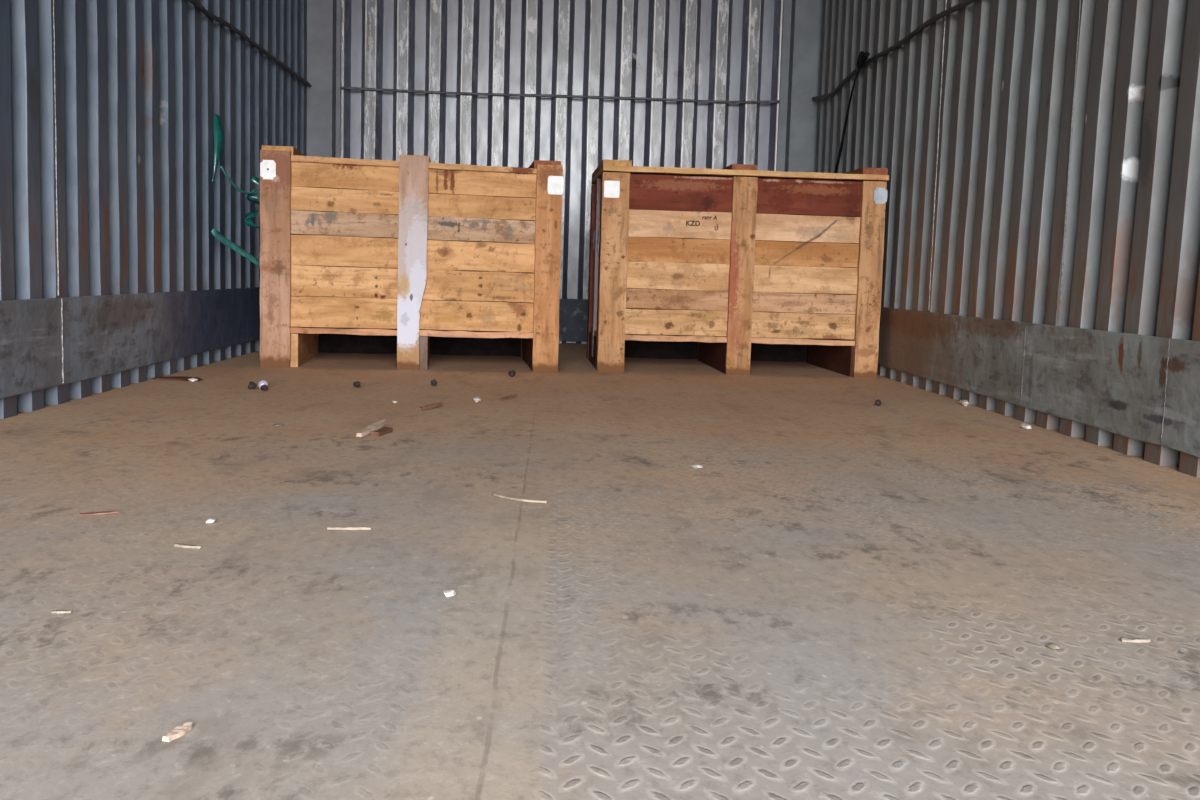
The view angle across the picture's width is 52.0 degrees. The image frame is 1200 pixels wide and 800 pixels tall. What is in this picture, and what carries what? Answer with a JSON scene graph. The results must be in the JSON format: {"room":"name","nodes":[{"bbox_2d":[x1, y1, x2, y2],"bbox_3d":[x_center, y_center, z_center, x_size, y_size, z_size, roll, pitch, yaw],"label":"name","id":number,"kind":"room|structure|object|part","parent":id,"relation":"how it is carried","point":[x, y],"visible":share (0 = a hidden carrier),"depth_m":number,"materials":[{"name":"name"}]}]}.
{"room":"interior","nodes":[
{"label":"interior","id":0,"kind":"room"},
{"bbox_2d":[0,0,306,418],"bbox_3d":[-1.210,-1.052,1.417,0.049,2.420,8.497,1,6,-2],"label":"wall","id":1,"kind":"structure","parent":0,"point":[108,108],"depth_m":3.39,"materials":[{"name":"grey metal"}]},
{"bbox_2d":[0,287,259,398],"bbox_3d":[-1.212,0.006,1.518,0.007,0.207,8.505,1,6,-2],"label":"kick plate","id":2,"kind":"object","parent":1,"relation":"attached to","point":[45,343],"depth_m":3.19,"materials":[{"name":"grey metal"}]},
{"bbox_2d":[211,114,222,181],"bbox_3d":[-1.280,-0.842,4.114,0.034,0.230,0.072,1,6,-2],"label":"band","id":3,"kind":"object","parent":1,"relation":"attached to","point":[217,127],"visible":1,"depth_m":4.11,"materials":[{"name":"green plastic"}]},
{"bbox_2d":[188,0,310,86],"bbox_3d":[-1.215,-1.086,2.307,0.026,0.034,6.700,1,6,-2],"label":"rod","id":4,"kind":"object","parent":1,"relation":"attached to","point":[195,3],"visible":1,"depth_m":4.45,"materials":[{"name":"metal"}]},
{"bbox_2d":[340,0,782,343],"bbox_3d":[-0.170,-1.479,5.835,2.384,2.420,0.060,1,6,-2],"label":"wall","id":5,"kind":"structure","parent":0,"point":[721,50],"depth_m":5.83,"materials":[{"name":"grey metal"}]},
{"bbox_2d":[306,0,341,265],"bbox_3d":[-1.303,-1.498,5.704,0.183,2.419,0.114,1,6,-2],"label":"trim","id":6,"kind":"structure","parent":5,"relation":"attached to","point":[323,132],"depth_m":5.66,"materials":[{"name":"paint"}]},
{"bbox_2d":[340,86,779,102],"bbox_3d":[-0.180,-1.435,5.804,2.070,0.025,0.024,1,6,-2],"label":"rod","id":7,"kind":"object","parent":5,"relation":"attached to","point":[347,88],"visible":1,"depth_m":5.79,"materials":[{"name":"grey metal"}]},
{"bbox_2d":[559,299,587,341],"bbox_3d":[-0.208,-0.385,5.912,2.103,0.206,0.006,1,6,-2],"label":"trim","id":8,"kind":"structure","parent":5,"relation":"attached to","point":[573,313],"depth_m":5.91,"materials":[{"name":"grey metal"}]},
{"bbox_2d":[776,0,822,171],"bbox_3d":[0.953,-1.442,5.792,0.200,2.419,0.114,1,6,-2],"label":"corner post","id":9,"kind":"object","parent":5,"relation":"attached to","point":[802,19],"depth_m":5.75,"materials":[{"name":"grey metal"}]},
{"bbox_2d":[0,343,1199,799],"bbox_3d":[-0.052,0.189,1.653,2.470,0.030,8.750,1,6,-2],"label":"floor","id":10,"kind":"structure","parent":0,"point":[849,596],"depth_m":1.32,"materials":[{"name":"metal"}]},
{"bbox_2d":[51,610,71,613],"bbox_3d":[-0.523,0.205,1.196,0.018,0.002,0.007,1,6,-8],"label":"flake","id":11,"kind":"object","parent":10,"relation":"on","point":[52,611],"visible":1,"depth_m":1.19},
{"bbox_2d":[79,510,118,515],"bbox_3d":[-0.677,0.153,1.663,0.050,0.002,0.016,-2,7,-31],"label":"flake","id":12,"kind":"object","parent":10,"relation":"on","point":[117,511],"visible":1,"depth_m":1.66,"materials":[{"name":"brown wood"}]},
{"bbox_2d":[150,376,202,380],"bbox_3d":[-1.230,-0.064,3.591,0.161,0.004,0.100,3,6,13],"label":"flake","id":13,"kind":"object","parent":10,"relation":"on","point":[173,378],"visible":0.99,"depth_m":3.57,"materials":[{"name":"brown wood"}]},
{"bbox_2d":[162,722,192,741],"bbox_3d":[-0.307,0.241,0.896,0.010,0.004,0.030,3,6,16],"label":"chip","id":14,"kind":"object","parent":10,"relation":"on","point":[179,731],"visible":1,"depth_m":0.89,"materials":[{"name":"beige wood"}]},
{"bbox_2d":[174,543,202,548],"bbox_3d":[-0.497,0.176,1.484,0.036,0.003,0.011,3,6,15],"label":"flake","id":15,"kind":"object","parent":10,"relation":"on","point":[182,545],"visible":1,"depth_m":1.48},
{"bbox_2d":[206,518,215,522],"bbox_3d":[-0.515,0.160,1.628,0.014,0.006,0.018,1,6,-2],"label":"pebble","id":16,"kind":"object","parent":10,"relation":"on","point":[210,520],"visible":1,"depth_m":1.62,"materials":[{"name":"white stone"}]},
{"bbox_2d":[248,381,256,388],"bbox_3d":[-0.949,-0.040,3.357,0.022,0.022,0.024,-2,7,-34],"label":"pebble","id":17,"kind":"object","parent":10,"relation":"on","point":[252,385],"visible":1,"depth_m":3.35,"materials":[{"name":"stone"}]},
{"bbox_2d":[258,380,267,388],"bbox_3d":[-0.920,-0.041,3.358,0.027,0.027,0.027,1,6,-2],"label":"ball","id":18,"kind":"object","parent":10,"relation":"on","point":[261,382],"visible":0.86,"depth_m":3.35,"materials":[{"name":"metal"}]},
{"bbox_2d":[260,384,267,390],"bbox_3d":[-0.909,-0.034,3.329,0.021,0.018,0.019,-3,8,-40],"label":"pebble","id":19,"kind":"object","parent":10,"relation":"on","point":[263,387],"visible":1,"depth_m":3.32,"materials":[{"name":"stone"}]},
{"bbox_2d":[327,527,370,529],"bbox_3d":[-0.328,0.168,1.609,0.056,0.003,0.004,1,6,-7],"label":"wood splinter","id":20,"kind":"object","parent":10,"relation":"on","point":[328,528],"visible":1,"depth_m":1.61,"materials":[{"name":"wood"}]},
{"bbox_2d":[353,381,360,387],"bbox_3d":[-0.687,-0.044,3.482,0.020,0.020,0.019,6,8,39],"label":"pebble","id":21,"kind":"object","parent":10,"relation":"on","point":[357,384],"visible":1,"depth_m":3.48,"materials":[{"name":"stone"}]},
{"bbox_2d":[356,419,392,436],"bbox_3d":[-0.460,0.059,2.547,0.044,0.022,0.135,3,6,12],"label":"chip","id":22,"kind":"object","parent":10,"relation":"on","point":[374,429],"visible":1,"depth_m":2.54,"materials":[{"name":"brown wood"}]},
{"bbox_2d":[260,145,563,372],"bbox_3d":[-0.669,-0.502,4.466,1.000,0.729,0.725,1,6,-7],"label":"wooden crate","id":23,"kind":"object","parent":10,"relation":"on","point":[406,227],"visible":1,"depth_m":4.13,"materials":[{"name":"brown wood"}]},
{"bbox_2d":[211,229,259,266],"bbox_3d":[-1.230,-0.512,4.208,0.008,0.134,0.326,4,6,18],"label":"band","id":24,"kind":"object","parent":23,"relation":"attached to","point":[216,233],"visible":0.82,"depth_m":4.18,"materials":[{"name":"green plastic"}]},
{"bbox_2d":[220,166,259,228],"bbox_3d":[-1.254,-0.700,4.267,0.055,0.200,0.258,4,6,20],"label":"strapping tangle","id":25,"kind":"object","parent":23,"relation":"attached to","point":[255,180],"visible":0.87,"depth_m":4.35,"materials":[{"name":"green plastic"}]},
{"bbox_3d":[-1.075,-0.464,4.072,0.099,0.712,0.021,1,6,-7],"label":"post","id":26,"kind":"part","parent":23,"relation":"part of","materials":[{"name":"brown wood"}]},
{"bbox_3d":[-0.629,-0.457,4.128,0.097,0.712,0.021,1,6,-7],"label":"post","id":27,"kind":"part","parent":23,"relation":"part of","materials":[{"name":"white wood"}]},
{"bbox_3d":[-0.630,-0.511,4.141,0.986,0.547,0.018,1,6,-7],"label":"panel","id":28,"kind":"part","parent":23,"relation":"part of","materials":[{"name":"brown wood"}]},
{"bbox_3d":[-0.660,-0.818,4.421,0.986,0.033,0.672,1,6,-7],"label":"lid","id":29,"kind":"part","parent":23,"relation":"part of","materials":[{"name":"brown wood"}]},
{"bbox_3d":[-0.707,-0.579,4.773,0.986,0.548,0.018,1,6,-7],"label":"panel","id":30,"kind":"part","parent":23,"relation":"part of","materials":[{"name":"brown wood"}]},
{"bbox_3d":[-0.721,-0.250,4.846,0.986,0.143,0.016,1,6,-7],"label":"board","id":31,"kind":"part","parent":23,"relation":"part of","materials":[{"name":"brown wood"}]},
{"bbox_3d":[-0.179,-0.444,4.184,0.089,0.700,0.021,1,6,-7],"label":"post","id":32,"kind":"part","parent":23,"relation":"part of","materials":[{"name":"orange wood"}]},
{"bbox_2d":[418,402,442,410],"bbox_3d":[-0.414,0.015,3.015,0.013,0.012,0.100,4,6,25],"label":"chip","id":33,"kind":"object","parent":10,"relation":"on","point":[430,406],"visible":1,"depth_m":3.00,"materials":[{"name":"brown wood"}]},
{"bbox_2d":[431,379,436,385],"bbox_3d":[-0.487,-0.051,3.604,0.019,0.020,0.019,-4,8,-43],"label":"pebble","id":34,"kind":"object","parent":10,"relation":"on","point":[433,382],"visible":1,"depth_m":3.60,"materials":[{"name":"stone"}]},
{"bbox_2d":[443,589,455,596],"bbox_3d":[-0.159,0.204,1.297,0.014,0.006,0.019,1,6,-2],"label":"pebble","id":35,"kind":"object","parent":10,"relation":"on","point":[448,593],"visible":1,"depth_m":1.29,"materials":[{"name":"white stone"}]},
{"bbox_2d":[473,397,480,401],"bbox_3d":[-0.320,-0.001,3.206,0.022,0.013,0.051,1,6,-2],"label":"pebble","id":36,"kind":"object","parent":10,"relation":"on","point":[477,399],"visible":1,"depth_m":3.19,"materials":[{"name":"white stone"}]},
{"bbox_2d":[499,394,516,400],"bbox_3d":[-0.246,-0.007,3.300,0.011,0.009,0.100,4,6,22],"label":"chip","id":37,"kind":"object","parent":10,"relation":"on","point":[510,396],"visible":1,"depth_m":3.29,"materials":[{"name":"brown wood"}]},
{"bbox_2d":[508,370,515,376],"bbox_3d":[-0.286,-0.086,3.985,0.022,0.022,0.022,-3,8,-39],"label":"pebble","id":38,"kind":"object","parent":10,"relation":"on","point":[511,373],"visible":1,"depth_m":3.98,"materials":[{"name":"stone"}]},
{"bbox_2d":[492,493,546,502],"bbox_3d":[-0.124,0.148,1.847,0.100,0.004,0.017,5,7,31],"label":"straw","id":39,"kind":"object","parent":10,"relation":"on","point":[493,494],"visible":1,"depth_m":1.84,"materials":[{"name":"beige plant"}]},
{"bbox_2d":[690,464,702,467],"bbox_3d":[0.174,0.119,2.211,0.023,0.007,0.033,1,6,-2],"label":"pebble","id":40,"kind":"object","parent":10,"relation":"on","point":[695,465],"visible":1,"depth_m":2.20,"materials":[{"name":"white stone"}]},
{"bbox_2d":[586,159,888,377],"bbox_3d":[0.475,-0.493,4.655,1.010,0.738,0.729,1,6,-4],"label":"wooden crate","id":41,"kind":"object","parent":10,"relation":"on","point":[728,268],"visible":1,"depth_m":4.32,"materials":[{"name":"brown wood"}]},
{"bbox_3d":[0.001,-0.499,4.963,0.095,0.660,0.021,1,6,-4],"label":"post","id":42,"kind":"part","parent":41,"relation":"part of","materials":[{"name":"brown wood"}]},
{"bbox_3d":[0.047,-0.443,4.287,0.096,0.690,0.021,1,6,-4],"label":"post","id":43,"kind":"part","parent":41,"relation":"part of","materials":[{"name":"brown wood"}]},
{"bbox_3d":[0.443,-0.235,5.039,0.989,0.140,0.016,1,6,-4],"label":"board","id":44,"kind":"part","parent":41,"relation":"part of","materials":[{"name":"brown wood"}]},
{"bbox_3d":[0.455,-0.567,4.966,0.989,0.557,0.017,1,6,-4],"label":"panel","id":45,"kind":"part","parent":41,"relation":"part of","materials":[{"name":"brown wood"}]},
{"bbox_3d":[0.488,-0.823,4.602,1.000,0.020,0.690,1,6,-4],"label":"lid","id":46,"kind":"part","parent":41,"relation":"part of","materials":[{"name":"brown wood"}]},
{"bbox_3d":[0.496,-0.433,4.318,0.086,0.690,0.021,1,6,-4],"label":"post","id":47,"kind":"part","parent":41,"relation":"part of","materials":[{"name":"brown wood"}]},
{"bbox_3d":[0.498,-0.500,4.331,0.989,0.556,0.017,1,6,-4],"label":"panel","id":48,"kind":"part","parent":41,"relation":"part of","materials":[{"name":"brown wood"}]},
{"bbox_3d":[0.948,-0.523,4.681,0.016,0.554,0.620,1,6,-4],"label":"panel","id":49,"kind":"part","parent":41,"relation":"part of","materials":[{"name":"brown wood"}]},
{"bbox_3d":[0.953,-0.423,4.350,0.086,0.690,0.021,1,6,-4],"label":"post","id":50,"kind":"part","parent":41,"relation":"part of","materials":[{"name":"brown wood"}]},
{"bbox_2d":[875,399,881,405],"bbox_3d":[0.768,0.007,3.399,0.018,0.019,0.018,6,8,39],"label":"pebble","id":51,"kind":"object","parent":10,"relation":"on","point":[878,402],"visible":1,"depth_m":3.39,"materials":[{"name":"stone"}]},
{"bbox_2d":[959,400,968,405],"bbox_3d":[1.031,0.008,3.480,0.020,0.016,0.056,1,6,-2],"label":"pebble","id":52,"kind":"object","parent":10,"relation":"on","point":[963,402],"visible":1,"depth_m":3.46,"materials":[{"name":"white stone"}]},
{"bbox_2d":[1019,423,1031,428],"bbox_3d":[1.025,0.063,2.961,0.026,0.012,0.042,1,6,-2],"label":"pebble","id":53,"kind":"object","parent":10,"relation":"on","point":[1025,426],"visible":1,"depth_m":2.95,"materials":[{"name":"white stone"}]},
{"bbox_2d":[1047,643,1060,648],"bbox_3d":[0.433,0.235,1.175,0.012,0.004,0.019,1,6,-2],"label":"pebble","id":54,"kind":"object","parent":10,"relation":"on","point":[1050,645],"visible":1,"depth_m":1.17,"materials":[{"name":"grey stone"}]},
{"bbox_2d":[1120,638,1149,642],"bbox_3d":[0.523,0.234,1.202,0.028,0.003,0.006,1,6,-2],"label":"flake","id":55,"kind":"object","parent":10,"relation":"on","point":[1138,640],"visible":1,"depth_m":1.20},
{"bbox_2d":[815,0,1199,477],"bbox_3d":[1.181,-0.989,1.471,0.048,2.420,8.615,1,6,-2],"label":"wall","id":56,"kind":"structure","parent":0,"point":[1041,158],"depth_m":3.10,"materials":[{"name":"grey metal"}]},
{"bbox_2d":[812,0,975,100],"bbox_3d":[1.119,-1.039,2.398,0.026,0.050,6.701,1,6,-2],"label":"rod","id":57,"kind":"object","parent":56,"relation":"attached to","point":[965,3],"visible":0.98,"depth_m":4.24,"materials":[{"name":"metal"}]},
{"bbox_2d":[834,51,869,172],"bbox_3d":[0.956,-0.761,4.995,0.087,1.214,0.584,1,6,-2],"label":"strap","id":58,"kind":"object","parent":57,"relation":"hanging from","point":[862,57],"visible":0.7,"depth_m":4.88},
{"bbox_2d":[878,307,1199,456],"bbox_3d":[1.122,0.067,1.610,0.007,0.213,8.505,1,6,-2],"label":"kick plate","id":59,"kind":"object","parent":56,"relation":"attached to","point":[1145,388],"depth_m":2.84,"materials":[{"name":"grey metal"}]}
]}

